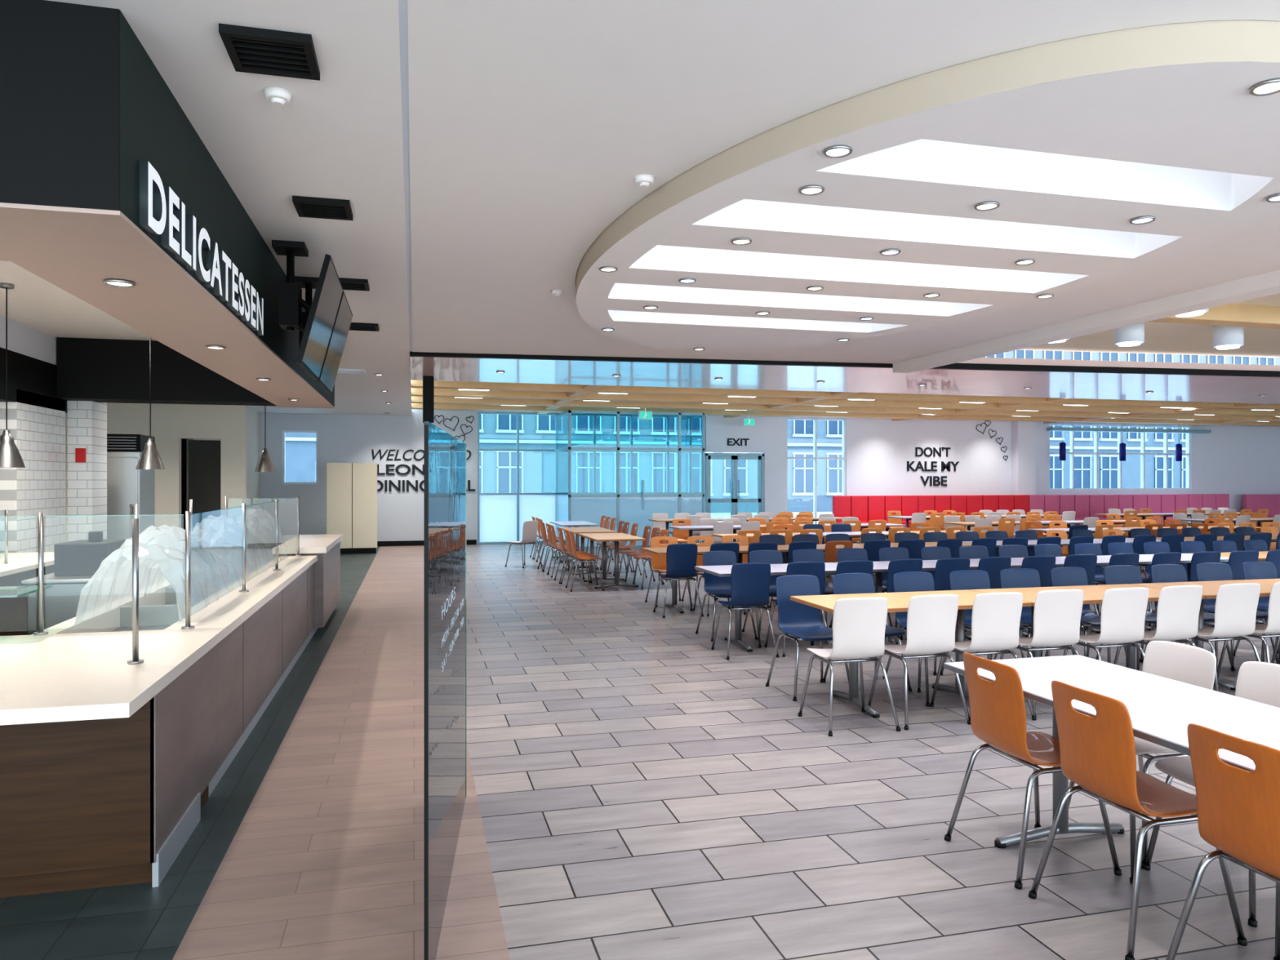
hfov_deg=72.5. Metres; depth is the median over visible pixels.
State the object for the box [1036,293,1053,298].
recessed light
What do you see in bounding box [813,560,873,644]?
dining chair
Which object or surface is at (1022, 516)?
dining table
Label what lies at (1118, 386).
clerestory window
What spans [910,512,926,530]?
dining chair
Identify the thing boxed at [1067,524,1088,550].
dining chair
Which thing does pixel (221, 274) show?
sign
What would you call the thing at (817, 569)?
dining chair
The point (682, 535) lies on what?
dining chair
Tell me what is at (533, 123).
ceiling
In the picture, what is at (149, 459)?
pendant lamp
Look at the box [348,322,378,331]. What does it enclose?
ceiling vent grille
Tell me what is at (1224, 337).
ceiling lamp
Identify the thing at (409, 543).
baseboard
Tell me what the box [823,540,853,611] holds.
dining chair
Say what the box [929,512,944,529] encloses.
dining chair
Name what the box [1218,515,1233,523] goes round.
dining chair
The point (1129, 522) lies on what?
dining chair
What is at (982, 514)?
dining chair
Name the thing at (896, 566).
dining chair
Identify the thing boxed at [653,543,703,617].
dining chair
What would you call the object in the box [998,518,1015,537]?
dining chair
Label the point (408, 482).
lettering
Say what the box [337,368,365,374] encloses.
air diffuser
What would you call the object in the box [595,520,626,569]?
dining chair
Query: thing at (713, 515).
snowy ground
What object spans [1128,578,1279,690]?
dining table
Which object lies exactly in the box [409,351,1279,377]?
track
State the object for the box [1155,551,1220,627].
dining chair
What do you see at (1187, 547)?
dining chair
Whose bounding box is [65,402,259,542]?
wall
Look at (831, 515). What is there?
dining chair
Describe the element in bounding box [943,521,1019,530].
dining table
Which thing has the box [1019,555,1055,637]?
dining chair
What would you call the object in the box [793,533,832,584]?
dining chair
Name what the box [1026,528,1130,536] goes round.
dining table
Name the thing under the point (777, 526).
dining chair
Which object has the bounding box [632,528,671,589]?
dining chair
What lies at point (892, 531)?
dining chair
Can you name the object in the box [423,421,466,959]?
partition panel
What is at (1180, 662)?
dining chair
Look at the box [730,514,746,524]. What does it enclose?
dining chair
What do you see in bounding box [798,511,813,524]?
dining chair
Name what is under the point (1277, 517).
dining chair
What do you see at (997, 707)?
dining chair
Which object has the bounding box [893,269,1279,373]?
ceiling bulkhead
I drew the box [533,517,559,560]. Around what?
dining chair
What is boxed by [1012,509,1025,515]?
dining chair
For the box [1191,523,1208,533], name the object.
dining chair
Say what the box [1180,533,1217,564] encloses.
dining chair
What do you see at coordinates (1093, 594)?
dining table
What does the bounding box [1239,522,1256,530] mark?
dining chair
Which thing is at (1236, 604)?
dining chair
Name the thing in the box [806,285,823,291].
recessed light
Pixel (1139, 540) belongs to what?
dining chair
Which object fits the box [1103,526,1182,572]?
dining table
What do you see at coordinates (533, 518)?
dining chair
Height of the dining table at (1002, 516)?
0.747 m
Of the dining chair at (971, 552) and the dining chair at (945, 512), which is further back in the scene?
the dining chair at (945, 512)
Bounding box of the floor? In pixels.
[0,536,1278,959]
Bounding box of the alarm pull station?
[75,448,85,462]
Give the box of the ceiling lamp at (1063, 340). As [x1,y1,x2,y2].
[1050,337,1070,342]
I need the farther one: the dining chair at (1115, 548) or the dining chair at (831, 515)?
the dining chair at (831, 515)
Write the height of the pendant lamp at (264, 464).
1.470 m
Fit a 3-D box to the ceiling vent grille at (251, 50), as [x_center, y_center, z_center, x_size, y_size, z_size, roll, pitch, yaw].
[-1.341,-1.555,3.186,0.300,0.030,0.300,0,0,-15]
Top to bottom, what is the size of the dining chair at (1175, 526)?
0.860 m
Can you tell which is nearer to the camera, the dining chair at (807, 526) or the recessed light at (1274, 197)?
the recessed light at (1274, 197)
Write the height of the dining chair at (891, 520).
0.860 m
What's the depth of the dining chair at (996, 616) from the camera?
5.82 m
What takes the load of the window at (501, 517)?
in the wall at (1237, 461)
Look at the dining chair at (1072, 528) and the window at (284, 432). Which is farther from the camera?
the window at (284, 432)
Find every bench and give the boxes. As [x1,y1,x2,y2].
[832,493,1229,539]
[1242,493,1279,527]
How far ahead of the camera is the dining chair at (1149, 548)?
10.49 m
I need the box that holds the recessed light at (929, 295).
[923,293,940,297]
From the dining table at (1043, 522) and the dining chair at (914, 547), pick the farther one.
the dining table at (1043, 522)
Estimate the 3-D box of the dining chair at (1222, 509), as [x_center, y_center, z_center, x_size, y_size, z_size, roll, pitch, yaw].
[15.757,1.173,23.343,0.498,0.860,0.506,0,0,-13]
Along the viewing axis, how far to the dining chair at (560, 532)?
13.61 m
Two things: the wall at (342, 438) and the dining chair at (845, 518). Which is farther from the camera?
the wall at (342, 438)
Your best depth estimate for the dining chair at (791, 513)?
20.37 m
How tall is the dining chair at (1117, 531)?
0.860 m
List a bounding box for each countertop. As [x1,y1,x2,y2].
[0,533,342,897]
[0,551,53,635]
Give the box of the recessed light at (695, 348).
[693,347,704,351]
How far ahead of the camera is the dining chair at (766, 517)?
18.84 m
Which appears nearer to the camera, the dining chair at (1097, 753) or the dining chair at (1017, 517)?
the dining chair at (1097, 753)
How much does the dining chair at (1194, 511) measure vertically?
0.860 m
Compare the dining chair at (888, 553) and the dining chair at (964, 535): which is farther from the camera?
the dining chair at (964, 535)
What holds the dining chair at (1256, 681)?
on the floor
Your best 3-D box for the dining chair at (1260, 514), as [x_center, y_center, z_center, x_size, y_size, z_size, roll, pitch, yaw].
[15.844,1.173,22.482,0.498,0.860,0.506,0,0,-15]
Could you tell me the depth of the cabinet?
18.95 m
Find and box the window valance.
[1046,426,1211,433]
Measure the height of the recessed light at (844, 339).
0.016 m
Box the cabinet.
[326,462,377,554]
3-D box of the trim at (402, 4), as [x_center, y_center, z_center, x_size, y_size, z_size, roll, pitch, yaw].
[-1.045,-1.633,3.897,0.030,0.114,14.070,0,0,-15]
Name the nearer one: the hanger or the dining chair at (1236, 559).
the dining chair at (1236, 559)
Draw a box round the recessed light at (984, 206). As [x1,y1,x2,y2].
[973,200,999,210]
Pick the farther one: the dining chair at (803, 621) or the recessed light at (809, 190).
the dining chair at (803, 621)
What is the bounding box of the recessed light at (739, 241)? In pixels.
[730,237,751,244]
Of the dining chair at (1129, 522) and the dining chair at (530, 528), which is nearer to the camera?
the dining chair at (530, 528)
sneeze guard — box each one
[0,496,301,664]
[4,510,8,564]
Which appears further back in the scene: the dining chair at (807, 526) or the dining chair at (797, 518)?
the dining chair at (797, 518)
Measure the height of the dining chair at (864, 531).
0.860 m
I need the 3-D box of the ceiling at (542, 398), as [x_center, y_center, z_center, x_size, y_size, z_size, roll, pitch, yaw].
[10.711,-1.750,14.393,28.041,0.212,21.492,0,0,-15]
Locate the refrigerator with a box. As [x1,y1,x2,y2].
[106,434,155,539]
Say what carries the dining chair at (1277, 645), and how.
on the floor
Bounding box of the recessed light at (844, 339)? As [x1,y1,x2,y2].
[837,337,849,342]
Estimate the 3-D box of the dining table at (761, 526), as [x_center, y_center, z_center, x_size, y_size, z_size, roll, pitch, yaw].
[2.813,1.233,16.532,1.504,0.747,0.734,0,0,-15]
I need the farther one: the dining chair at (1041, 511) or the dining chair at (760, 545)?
the dining chair at (1041, 511)
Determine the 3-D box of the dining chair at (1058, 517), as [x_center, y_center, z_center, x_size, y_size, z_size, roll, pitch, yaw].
[8.956,1.173,18.595,0.498,0.860,0.506,0,0,-17]
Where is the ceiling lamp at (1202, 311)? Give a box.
[1175,308,1208,316]
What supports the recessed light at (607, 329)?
attached to the oval ceiling recess
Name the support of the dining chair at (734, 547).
on the floor
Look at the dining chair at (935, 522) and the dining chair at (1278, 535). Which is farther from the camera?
the dining chair at (935, 522)
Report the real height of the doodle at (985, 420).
1.164 m
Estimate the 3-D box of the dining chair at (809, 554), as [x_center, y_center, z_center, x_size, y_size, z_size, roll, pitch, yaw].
[1.855,1.173,9.182,0.498,0.860,0.506,0,0,-15]
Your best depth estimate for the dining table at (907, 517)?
20.39 m
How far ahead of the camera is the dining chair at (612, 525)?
17.23 m
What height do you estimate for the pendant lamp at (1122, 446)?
1.290 m
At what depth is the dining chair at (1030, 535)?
12.85 m
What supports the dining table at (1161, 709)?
on the floor
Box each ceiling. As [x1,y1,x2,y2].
[407,0,1279,364]
[410,303,1279,426]
[1017,293,1279,357]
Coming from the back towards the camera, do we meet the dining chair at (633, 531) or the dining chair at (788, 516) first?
the dining chair at (788, 516)
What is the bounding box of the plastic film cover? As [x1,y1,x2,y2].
[74,506,288,626]
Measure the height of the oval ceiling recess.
0.670 m
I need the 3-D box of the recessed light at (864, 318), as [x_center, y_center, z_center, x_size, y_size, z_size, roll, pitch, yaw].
[1.996,-1.422,7.695,0.124,0.016,0.124,0,0,-15]
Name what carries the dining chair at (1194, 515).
on the floor
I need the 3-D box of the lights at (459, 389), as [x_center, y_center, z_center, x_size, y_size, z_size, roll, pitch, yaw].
[10.321,-1.760,15.201,26.000,0.180,15.860,0,0,-15]
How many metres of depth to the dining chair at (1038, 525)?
15.75 m
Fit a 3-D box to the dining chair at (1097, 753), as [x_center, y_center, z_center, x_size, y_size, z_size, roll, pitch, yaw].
[1.794,1.173,3.181,0.506,0.860,0.498,0,0,-15]
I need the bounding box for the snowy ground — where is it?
[710,511,832,524]
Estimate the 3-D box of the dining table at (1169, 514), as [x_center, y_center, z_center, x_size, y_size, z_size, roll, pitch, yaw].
[13.790,1.233,22.369,1.504,0.747,0.734,0,0,-15]
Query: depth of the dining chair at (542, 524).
15.43 m
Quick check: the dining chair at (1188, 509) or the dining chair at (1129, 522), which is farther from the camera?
the dining chair at (1188, 509)
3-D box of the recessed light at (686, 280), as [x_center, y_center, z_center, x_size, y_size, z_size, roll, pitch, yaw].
[0.339,-1.422,6.234,0.124,0.016,0.124,0,0,-15]
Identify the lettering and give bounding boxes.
[372,449,471,460]
[377,464,423,475]
[377,480,475,491]
[441,586,455,619]
[441,597,463,648]
[441,616,463,672]
[727,438,749,445]
[906,461,959,471]
[915,447,950,457]
[920,475,946,485]
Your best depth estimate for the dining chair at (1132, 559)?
8.86 m
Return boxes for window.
[282,430,318,484]
[409,356,1279,404]
[477,411,702,544]
[554,409,705,549]
[786,417,845,524]
[1048,423,1190,489]
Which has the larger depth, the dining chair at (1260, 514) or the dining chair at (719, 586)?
the dining chair at (1260, 514)
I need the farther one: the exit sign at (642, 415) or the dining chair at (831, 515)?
the exit sign at (642, 415)
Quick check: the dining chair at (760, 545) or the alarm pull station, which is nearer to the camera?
the alarm pull station
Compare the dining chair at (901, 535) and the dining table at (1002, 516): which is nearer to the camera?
the dining chair at (901, 535)
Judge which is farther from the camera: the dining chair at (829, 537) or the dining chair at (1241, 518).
the dining chair at (1241, 518)
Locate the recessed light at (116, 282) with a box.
[102,278,135,287]
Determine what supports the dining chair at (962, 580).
on the floor
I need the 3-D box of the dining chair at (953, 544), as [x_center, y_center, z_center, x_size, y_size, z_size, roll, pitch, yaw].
[3.881,1.173,11.277,0.498,0.860,0.506,0,0,-17]
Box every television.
[295,253,342,381]
[314,290,352,394]
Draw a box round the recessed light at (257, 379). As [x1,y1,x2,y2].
[255,377,271,381]
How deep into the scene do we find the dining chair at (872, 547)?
10.83 m
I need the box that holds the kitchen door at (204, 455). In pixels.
[188,440,220,528]
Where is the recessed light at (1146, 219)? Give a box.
[1129,215,1155,224]
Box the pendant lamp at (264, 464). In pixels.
[254,405,275,471]
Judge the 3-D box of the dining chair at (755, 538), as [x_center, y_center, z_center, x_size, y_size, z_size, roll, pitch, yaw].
[1.597,1.173,13.226,0.498,0.860,0.506,0,0,-12]
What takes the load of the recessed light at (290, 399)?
attached to the bulkhead at (82, 100)
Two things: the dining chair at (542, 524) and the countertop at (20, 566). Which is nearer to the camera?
the countertop at (20, 566)
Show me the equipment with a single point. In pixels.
(75, 562)
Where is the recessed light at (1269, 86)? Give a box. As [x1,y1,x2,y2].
[1248,78,1279,96]
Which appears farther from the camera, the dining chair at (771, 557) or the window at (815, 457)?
the window at (815, 457)
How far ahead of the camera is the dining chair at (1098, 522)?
16.15 m
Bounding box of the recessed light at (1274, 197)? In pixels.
[1266,193,1279,202]
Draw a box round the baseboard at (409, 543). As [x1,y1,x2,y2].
[377,539,476,546]
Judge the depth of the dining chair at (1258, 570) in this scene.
7.95 m
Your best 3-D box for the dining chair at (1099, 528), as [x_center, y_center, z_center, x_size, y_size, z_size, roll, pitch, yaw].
[7.726,1.173,14.821,0.498,0.860,0.506,0,0,-17]
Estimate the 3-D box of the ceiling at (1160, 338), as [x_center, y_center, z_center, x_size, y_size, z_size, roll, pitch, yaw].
[15.720,-1.870,8.009,21.550,0.100,13.630,0,0,-15]
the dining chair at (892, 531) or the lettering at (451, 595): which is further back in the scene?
the dining chair at (892, 531)
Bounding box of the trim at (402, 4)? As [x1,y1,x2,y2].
[398,0,412,351]
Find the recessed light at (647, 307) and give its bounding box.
[643,305,657,309]
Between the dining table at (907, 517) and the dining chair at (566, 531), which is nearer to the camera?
the dining chair at (566, 531)
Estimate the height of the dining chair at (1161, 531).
0.860 m
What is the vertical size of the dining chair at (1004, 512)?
0.860 m
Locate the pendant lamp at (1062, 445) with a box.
[1059,422,1066,460]
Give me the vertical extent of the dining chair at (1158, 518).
0.860 m
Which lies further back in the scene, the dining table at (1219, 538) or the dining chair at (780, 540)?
the dining table at (1219, 538)
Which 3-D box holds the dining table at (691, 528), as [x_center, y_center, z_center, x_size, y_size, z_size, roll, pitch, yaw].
[1.346,1.233,16.152,1.504,0.747,0.734,0,0,-15]
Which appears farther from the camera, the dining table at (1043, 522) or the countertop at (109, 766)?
the dining table at (1043, 522)
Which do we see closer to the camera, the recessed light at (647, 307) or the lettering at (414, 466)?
the recessed light at (647, 307)
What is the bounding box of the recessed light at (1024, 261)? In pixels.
[1014,258,1035,265]
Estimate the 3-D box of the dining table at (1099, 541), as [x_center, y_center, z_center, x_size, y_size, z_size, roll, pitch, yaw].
[6.710,1.233,12.428,1.504,0.747,0.734,0,0,-15]
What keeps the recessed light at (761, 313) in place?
attached to the oval ceiling recess
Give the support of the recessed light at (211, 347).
attached to the bulkhead at (82, 100)
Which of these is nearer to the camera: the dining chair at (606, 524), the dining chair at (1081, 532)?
the dining chair at (1081, 532)
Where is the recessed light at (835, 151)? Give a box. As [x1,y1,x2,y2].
[822,145,852,158]
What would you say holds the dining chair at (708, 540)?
on the floor
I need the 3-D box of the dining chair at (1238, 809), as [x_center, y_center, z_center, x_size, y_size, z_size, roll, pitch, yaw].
[1.944,1.173,2.600,0.506,0.860,0.498,0,0,-15]
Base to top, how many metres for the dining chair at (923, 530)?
0.860 m
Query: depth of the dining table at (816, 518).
19.63 m
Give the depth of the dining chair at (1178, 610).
6.20 m
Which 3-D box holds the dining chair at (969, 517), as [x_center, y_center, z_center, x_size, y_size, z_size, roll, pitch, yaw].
[7.015,1.173,18.119,0.498,0.860,0.506,0,0,-16]
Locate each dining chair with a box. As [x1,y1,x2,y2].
[505,520,542,568]
[529,515,555,559]
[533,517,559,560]
[536,518,565,564]
[537,521,568,571]
[542,523,575,574]
[546,524,581,577]
[554,527,590,583]
[560,528,597,584]
[565,530,604,591]
[584,515,608,557]
[586,516,610,555]
[595,517,619,563]
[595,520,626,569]
[600,521,632,572]
[607,523,641,576]
[618,525,655,582]
[624,527,664,584]
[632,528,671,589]
[644,536,693,607]
[649,512,673,546]
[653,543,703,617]
[672,519,697,543]
[674,512,694,536]
[681,535,728,605]
[685,515,702,542]
[693,542,745,616]
[695,512,711,541]
[695,551,757,641]
[698,518,717,542]
[711,562,779,659]
[713,521,733,543]
[716,535,748,599]
[722,518,740,542]
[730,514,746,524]
[732,542,777,614]
[737,511,752,517]
[737,529,761,545]
[740,521,759,533]
[742,550,782,639]
[747,517,765,533]
[753,514,769,524]
[758,511,773,521]
[759,534,785,597]
[764,561,831,657]
[765,520,785,533]
[765,574,848,701]
[768,541,816,608]
[769,528,792,545]
[771,517,788,524]
[773,524,795,542]
[775,514,791,524]
[778,511,793,524]
[791,520,811,533]
[792,548,833,627]
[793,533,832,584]
[795,514,812,520]
[795,517,813,524]
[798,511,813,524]
[798,597,901,736]
[800,528,828,585]
[803,524,824,553]
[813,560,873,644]
[817,520,835,543]
[818,513,834,517]
[818,516,835,524]
[822,573,911,691]
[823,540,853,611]
[825,533,849,579]
[829,547,892,627]
[831,524,852,541]
[842,516,860,542]
[843,520,861,543]
[858,520,886,543]
[860,528,882,543]
[861,533,887,592]
[863,539,890,586]
[867,594,970,729]
[873,527,910,573]
[878,546,909,627]
[882,571,967,692]
[885,511,909,539]
[885,558,922,650]
[894,532,919,542]
[897,539,924,559]
[906,557,969,639]
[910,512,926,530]
[910,522,929,537]
[919,527,940,539]
[920,546,951,583]
[921,538,962,571]
[923,532,947,542]
[924,510,945,528]
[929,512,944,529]
[929,591,1036,724]
[940,569,1024,675]
[942,510,955,526]
[942,512,964,530]
[943,515,960,530]
[944,652,1122,889]
[945,526,965,538]
[955,531,979,541]
[959,545,988,569]
[964,515,979,530]
[970,511,984,518]
[971,537,996,556]
[973,526,994,537]
[974,518,992,532]
[977,556,1011,588]
[979,510,992,515]
[985,515,1014,536]
[986,530,1008,556]
[988,511,1001,518]
[993,568,1075,659]
[996,509,1008,518]
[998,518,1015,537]
[998,544,1028,557]
[1000,589,1084,718]
[1002,537,1027,548]
[1005,511,1020,521]
[1006,515,1021,537]
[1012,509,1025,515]
[1015,530,1037,555]
[1019,517,1036,530]
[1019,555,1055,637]
[1024,520,1043,538]
[1026,511,1039,518]
[1026,514,1046,537]
[1028,680,1247,959]
[1030,509,1044,533]
[1034,543,1090,608]
[1036,536,1061,546]
[1042,511,1057,528]
[1044,566,1125,657]
[1046,529,1068,556]
[1047,514,1062,528]
[1048,520,1067,536]
[1062,511,1075,525]
[1062,536,1095,585]
[1062,586,1148,662]
[1063,554,1098,614]
[1067,516,1098,538]
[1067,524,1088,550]
[1068,640,1216,868]
[1071,528,1093,537]
[1074,542,1106,615]
[1094,524,1113,546]
[1095,564,1156,671]
[1096,520,1114,535]
[1097,528,1146,585]
[1099,542,1150,615]
[1100,535,1125,585]
[1106,513,1124,534]
[1107,508,1123,525]
[1108,553,1146,631]
[1113,585,1203,664]
[1121,510,1137,527]
[1123,508,1134,513]
[1123,516,1141,537]
[1129,528,1151,577]
[1133,534,1155,566]
[1139,508,1152,519]
[1139,519,1156,527]
[1139,533,1184,571]
[1140,564,1235,671]
[1142,661,1279,927]
[1143,542,1170,583]
[1144,524,1163,570]
[1145,515,1161,524]
[1148,551,1181,628]
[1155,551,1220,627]
[1156,528,1180,564]
[1163,510,1186,526]
[1164,519,1181,564]
[1165,723,1279,959]
[1169,523,1186,534]
[1173,512,1187,526]
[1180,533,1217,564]
[1180,541,1209,613]
[1182,527,1200,565]
[1186,507,1198,524]
[1187,510,1205,526]
[1190,562,1278,670]
[1191,512,1204,524]
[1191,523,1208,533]
[1191,582,1261,691]
[1200,507,1212,518]
[1204,518,1220,533]
[1208,509,1221,523]
[1208,512,1222,523]
[1209,527,1230,536]
[1213,540,1237,564]
[1217,507,1228,512]
[1217,522,1234,533]
[1217,582,1279,678]
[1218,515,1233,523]
[1222,509,1235,518]
[1222,533,1244,551]
[1226,512,1256,531]
[1227,550,1266,624]
[1232,515,1250,533]
[1233,560,1277,656]
[1235,526,1255,550]
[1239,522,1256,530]
[1240,509,1251,515]
[1244,511,1257,532]
[1244,539,1268,561]
[1249,532,1271,551]
[1255,514,1279,533]
[1256,509,1268,526]
[1260,526,1278,550]
[1261,549,1279,623]
[1262,521,1279,532]
[1271,633,1279,663]
[1275,533,1279,549]
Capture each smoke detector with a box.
[262,87,292,106]
[551,288,564,296]
[634,173,654,187]
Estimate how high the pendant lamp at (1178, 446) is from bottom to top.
1.290 m
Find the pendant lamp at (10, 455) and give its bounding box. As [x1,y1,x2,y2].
[0,282,25,467]
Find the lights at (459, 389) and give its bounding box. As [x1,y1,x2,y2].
[458,389,1279,420]
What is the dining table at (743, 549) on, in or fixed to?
on the floor
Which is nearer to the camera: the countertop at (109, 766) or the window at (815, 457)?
the countertop at (109, 766)
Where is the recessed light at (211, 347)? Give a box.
[204,345,226,350]
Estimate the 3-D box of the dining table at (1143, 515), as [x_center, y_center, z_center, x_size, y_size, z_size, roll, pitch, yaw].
[12.324,1.233,21.989,1.504,0.747,0.734,0,0,-15]
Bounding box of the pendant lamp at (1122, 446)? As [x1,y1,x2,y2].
[1119,422,1125,461]
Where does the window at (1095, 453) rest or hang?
in the wall at (1237, 461)
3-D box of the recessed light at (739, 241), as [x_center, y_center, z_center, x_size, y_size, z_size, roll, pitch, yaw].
[0.605,-1.422,5.208,0.124,0.016,0.124,0,0,-15]
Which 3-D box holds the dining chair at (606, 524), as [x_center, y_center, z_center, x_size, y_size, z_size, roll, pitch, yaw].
[-0.832,1.173,17.635,0.506,0.860,0.498,0,0,-14]
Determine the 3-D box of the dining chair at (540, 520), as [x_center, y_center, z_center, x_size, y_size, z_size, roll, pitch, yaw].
[-1.717,1.173,16.861,0.506,0.860,0.498,0,0,-15]
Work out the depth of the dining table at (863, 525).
16.89 m
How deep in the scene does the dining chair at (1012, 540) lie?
11.32 m
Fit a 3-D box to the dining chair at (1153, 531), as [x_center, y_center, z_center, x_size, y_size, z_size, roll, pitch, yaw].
[8.704,1.173,15.056,0.498,0.860,0.506,0,0,-15]
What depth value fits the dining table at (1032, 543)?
11.92 m
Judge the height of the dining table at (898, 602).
0.747 m
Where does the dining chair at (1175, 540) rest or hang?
on the floor
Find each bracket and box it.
[271,240,311,332]
[294,275,319,348]
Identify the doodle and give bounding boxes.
[434,415,474,441]
[976,420,1008,460]
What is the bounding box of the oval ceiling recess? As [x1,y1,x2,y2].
[575,19,1279,351]
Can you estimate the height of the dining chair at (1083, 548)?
0.860 m
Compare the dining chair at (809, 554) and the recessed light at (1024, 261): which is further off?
the dining chair at (809, 554)
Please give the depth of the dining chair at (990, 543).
11.22 m
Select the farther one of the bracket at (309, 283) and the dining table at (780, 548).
the dining table at (780, 548)
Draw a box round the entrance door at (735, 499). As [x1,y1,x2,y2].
[705,453,764,515]
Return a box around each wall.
[0,389,65,552]
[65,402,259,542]
[66,400,106,542]
[181,408,477,544]
[477,410,1279,517]
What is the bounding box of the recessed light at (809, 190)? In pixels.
[799,184,824,195]
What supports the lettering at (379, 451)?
attached to the wall at (342, 438)
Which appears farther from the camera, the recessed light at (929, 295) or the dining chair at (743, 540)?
the dining chair at (743, 540)
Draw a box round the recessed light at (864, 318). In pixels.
[859,316,873,320]
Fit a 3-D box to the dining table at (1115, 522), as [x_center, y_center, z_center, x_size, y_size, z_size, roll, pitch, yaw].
[9.938,1.233,18.376,1.504,0.747,0.734,0,0,-15]
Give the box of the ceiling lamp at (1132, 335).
[1114,322,1144,346]
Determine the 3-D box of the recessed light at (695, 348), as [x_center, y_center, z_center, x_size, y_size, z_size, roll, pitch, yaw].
[0.642,-1.422,9.494,0.124,0.016,0.124,0,0,-15]
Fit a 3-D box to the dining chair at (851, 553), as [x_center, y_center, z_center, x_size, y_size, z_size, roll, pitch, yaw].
[2.354,1.173,9.303,0.498,0.860,0.506,0,0,-16]
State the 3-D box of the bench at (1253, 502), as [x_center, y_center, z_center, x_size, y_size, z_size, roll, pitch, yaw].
[20.056,1.025,27.275,2.500,1.150,0.560,0,0,-15]
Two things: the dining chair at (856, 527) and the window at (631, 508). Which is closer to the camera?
the dining chair at (856, 527)
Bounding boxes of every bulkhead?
[0,0,334,413]
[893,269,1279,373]
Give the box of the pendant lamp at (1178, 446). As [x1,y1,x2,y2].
[1175,443,1182,461]
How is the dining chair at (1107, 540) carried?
on the floor
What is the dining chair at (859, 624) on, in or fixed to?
on the floor
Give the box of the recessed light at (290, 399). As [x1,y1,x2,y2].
[288,398,300,400]
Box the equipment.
[21,531,125,635]
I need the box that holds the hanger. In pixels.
[422,376,434,422]
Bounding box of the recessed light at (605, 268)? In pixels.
[599,266,617,272]
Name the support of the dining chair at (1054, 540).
on the floor
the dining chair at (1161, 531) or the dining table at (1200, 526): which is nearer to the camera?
the dining chair at (1161, 531)
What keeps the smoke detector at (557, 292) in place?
attached to the ceiling at (533, 123)
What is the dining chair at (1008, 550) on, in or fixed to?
on the floor
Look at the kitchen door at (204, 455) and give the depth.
14.27 m
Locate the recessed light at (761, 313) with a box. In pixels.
[755,311,769,315]
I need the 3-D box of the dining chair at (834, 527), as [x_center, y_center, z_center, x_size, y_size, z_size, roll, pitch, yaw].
[3.450,1.173,14.587,0.498,0.860,0.506,0,0,-14]
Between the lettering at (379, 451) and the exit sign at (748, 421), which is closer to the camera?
the lettering at (379, 451)
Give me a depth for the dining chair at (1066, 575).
7.42 m
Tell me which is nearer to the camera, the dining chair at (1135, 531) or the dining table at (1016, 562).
the dining table at (1016, 562)
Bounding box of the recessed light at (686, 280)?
[679,277,696,283]
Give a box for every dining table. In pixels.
[549,520,599,562]
[559,526,617,575]
[577,533,645,588]
[641,545,750,613]
[648,518,722,543]
[667,524,741,542]
[694,562,837,651]
[712,532,799,542]
[716,517,773,521]
[760,524,828,528]
[777,543,863,575]
[790,589,1031,717]
[791,516,842,520]
[808,531,888,578]
[824,523,906,528]
[834,560,978,644]
[861,542,971,546]
[886,515,944,530]
[888,529,973,536]
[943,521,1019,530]
[943,654,1279,848]
[955,515,1006,527]
[962,539,1069,556]
[968,583,1205,669]
[969,556,1109,636]
[1004,514,1062,518]
[1017,520,1083,539]
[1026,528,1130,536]
[1061,537,1160,568]
[1077,520,1136,537]
[1093,513,1166,533]
[1097,553,1229,631]
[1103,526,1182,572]
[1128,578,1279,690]
[1154,512,1208,524]
[1155,536,1249,541]
[1177,518,1262,532]
[1177,525,1260,533]
[1191,551,1268,623]
[1222,534,1277,542]
[1250,517,1273,532]
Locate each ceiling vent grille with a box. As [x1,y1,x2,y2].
[218,23,319,80]
[292,195,352,220]
[338,277,369,291]
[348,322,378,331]
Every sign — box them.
[139,160,263,335]
[638,408,652,419]
[742,415,755,426]
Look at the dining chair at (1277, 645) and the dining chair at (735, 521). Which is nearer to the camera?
the dining chair at (1277, 645)
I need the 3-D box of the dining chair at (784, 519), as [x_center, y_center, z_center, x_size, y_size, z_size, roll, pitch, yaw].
[2.812,1.173,17.017,0.498,0.860,0.506,0,0,-17]
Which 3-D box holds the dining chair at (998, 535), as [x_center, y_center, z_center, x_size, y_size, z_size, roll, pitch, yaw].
[5.243,1.173,12.530,0.498,0.860,0.506,0,0,-15]
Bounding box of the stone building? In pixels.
[285,350,1279,512]
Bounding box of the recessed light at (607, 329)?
[601,327,614,331]
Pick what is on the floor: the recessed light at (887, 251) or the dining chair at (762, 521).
the dining chair at (762, 521)
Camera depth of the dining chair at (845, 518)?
17.61 m
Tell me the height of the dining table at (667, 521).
0.747 m
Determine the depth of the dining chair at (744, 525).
15.71 m
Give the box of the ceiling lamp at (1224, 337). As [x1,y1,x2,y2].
[1213,324,1244,349]
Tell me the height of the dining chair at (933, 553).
0.860 m
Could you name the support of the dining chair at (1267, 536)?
on the floor
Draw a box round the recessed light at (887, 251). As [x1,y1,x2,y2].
[880,248,900,255]
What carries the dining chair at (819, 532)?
on the floor
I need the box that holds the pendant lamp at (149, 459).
[135,337,164,469]
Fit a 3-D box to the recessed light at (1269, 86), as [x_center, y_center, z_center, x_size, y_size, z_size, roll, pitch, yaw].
[2.280,-1.422,3.162,0.124,0.016,0.124,0,0,-15]

